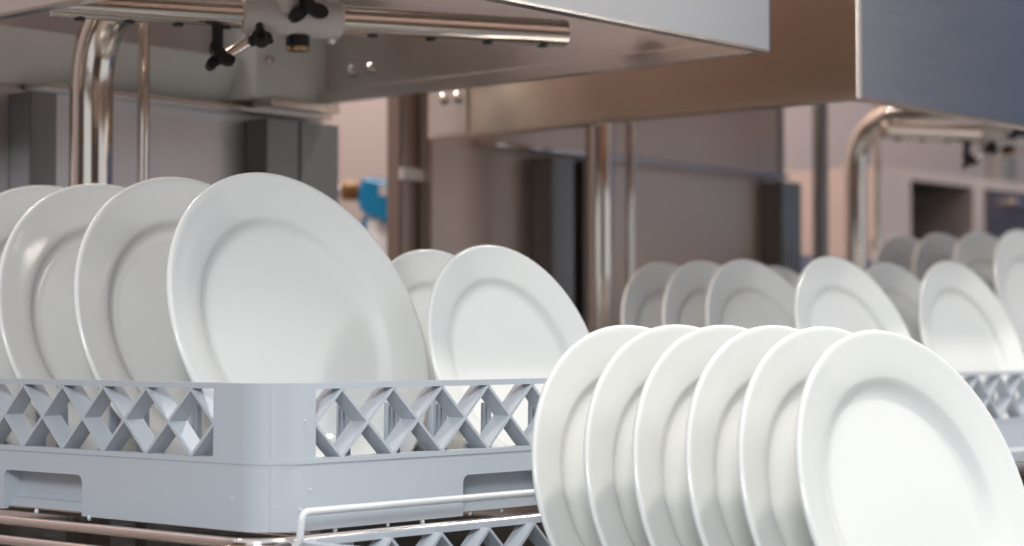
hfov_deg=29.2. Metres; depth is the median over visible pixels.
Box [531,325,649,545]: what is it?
plate
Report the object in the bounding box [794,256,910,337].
plate
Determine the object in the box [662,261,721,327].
plate
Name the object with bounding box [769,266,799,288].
plate
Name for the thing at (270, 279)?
plate
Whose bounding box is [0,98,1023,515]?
wall
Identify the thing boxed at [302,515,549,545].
dish rack
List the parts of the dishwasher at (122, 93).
guide post, rim rod, guide rod, carrying rod, panel, clamp stem, rim rod, guide post, wash tank, guide post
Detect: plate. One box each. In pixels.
[0,184,136,451]
[0,185,63,446]
[73,177,212,455]
[166,172,428,456]
[391,249,467,450]
[427,245,588,446]
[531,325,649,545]
[583,324,698,545]
[621,262,679,327]
[632,325,746,545]
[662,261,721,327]
[685,325,798,545]
[705,259,794,328]
[737,326,851,545]
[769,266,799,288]
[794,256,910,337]
[795,330,1023,545]
[865,263,921,343]
[873,235,919,272]
[912,233,958,281]
[918,261,1023,417]
[952,232,998,295]
[993,230,1023,353]
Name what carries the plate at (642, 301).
in the dish rack at (1011, 428)
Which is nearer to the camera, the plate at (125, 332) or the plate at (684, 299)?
the plate at (125, 332)
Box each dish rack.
[0,378,546,532]
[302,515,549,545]
[958,371,1023,461]
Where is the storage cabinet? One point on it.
(916, 204)
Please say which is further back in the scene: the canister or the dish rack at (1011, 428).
the canister
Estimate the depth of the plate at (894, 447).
1.31 m
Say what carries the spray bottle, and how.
on the countertop
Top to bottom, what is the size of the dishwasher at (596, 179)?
1.840 m
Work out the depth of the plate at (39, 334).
1.65 m
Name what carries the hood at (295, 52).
attached to the dishwasher at (122, 93)
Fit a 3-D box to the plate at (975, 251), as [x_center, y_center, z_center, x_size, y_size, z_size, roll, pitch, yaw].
[0.693,0.067,2.745,0.101,0.254,0.270,-2,-3,45]
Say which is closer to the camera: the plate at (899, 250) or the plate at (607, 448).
the plate at (607, 448)
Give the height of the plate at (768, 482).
0.230 m
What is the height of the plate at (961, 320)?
0.213 m
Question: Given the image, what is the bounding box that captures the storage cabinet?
[784,166,1023,258]
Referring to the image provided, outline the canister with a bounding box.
[987,147,1014,182]
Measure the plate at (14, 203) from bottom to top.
0.258 m
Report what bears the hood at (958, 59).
attached to the dishwasher at (596, 179)
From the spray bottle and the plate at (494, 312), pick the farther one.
the spray bottle
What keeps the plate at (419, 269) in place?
in the dish rack at (264, 468)
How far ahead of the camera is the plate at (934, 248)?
2.79 m
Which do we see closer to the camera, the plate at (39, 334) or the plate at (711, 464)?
the plate at (711, 464)
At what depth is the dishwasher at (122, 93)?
1.90 m
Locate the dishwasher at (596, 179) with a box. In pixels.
[423,0,1023,513]
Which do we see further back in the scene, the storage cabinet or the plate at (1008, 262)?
the storage cabinet
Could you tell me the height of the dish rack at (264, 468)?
0.104 m
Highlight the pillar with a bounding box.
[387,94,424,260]
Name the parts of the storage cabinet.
door, handle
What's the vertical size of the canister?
0.136 m
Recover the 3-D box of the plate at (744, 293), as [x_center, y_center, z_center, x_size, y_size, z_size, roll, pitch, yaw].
[0.281,0.089,2.120,0.084,0.211,0.224,-2,-3,45]
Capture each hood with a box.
[0,0,769,104]
[428,0,1023,140]
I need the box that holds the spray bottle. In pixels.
[338,177,386,253]
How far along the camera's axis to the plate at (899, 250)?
2.84 m
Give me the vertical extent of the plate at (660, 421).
0.232 m
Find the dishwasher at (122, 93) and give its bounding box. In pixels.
[0,0,769,545]
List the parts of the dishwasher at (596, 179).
guide post, guide post, panel, guide rod, wash tank, guide post, rim rod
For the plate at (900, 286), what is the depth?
2.32 m

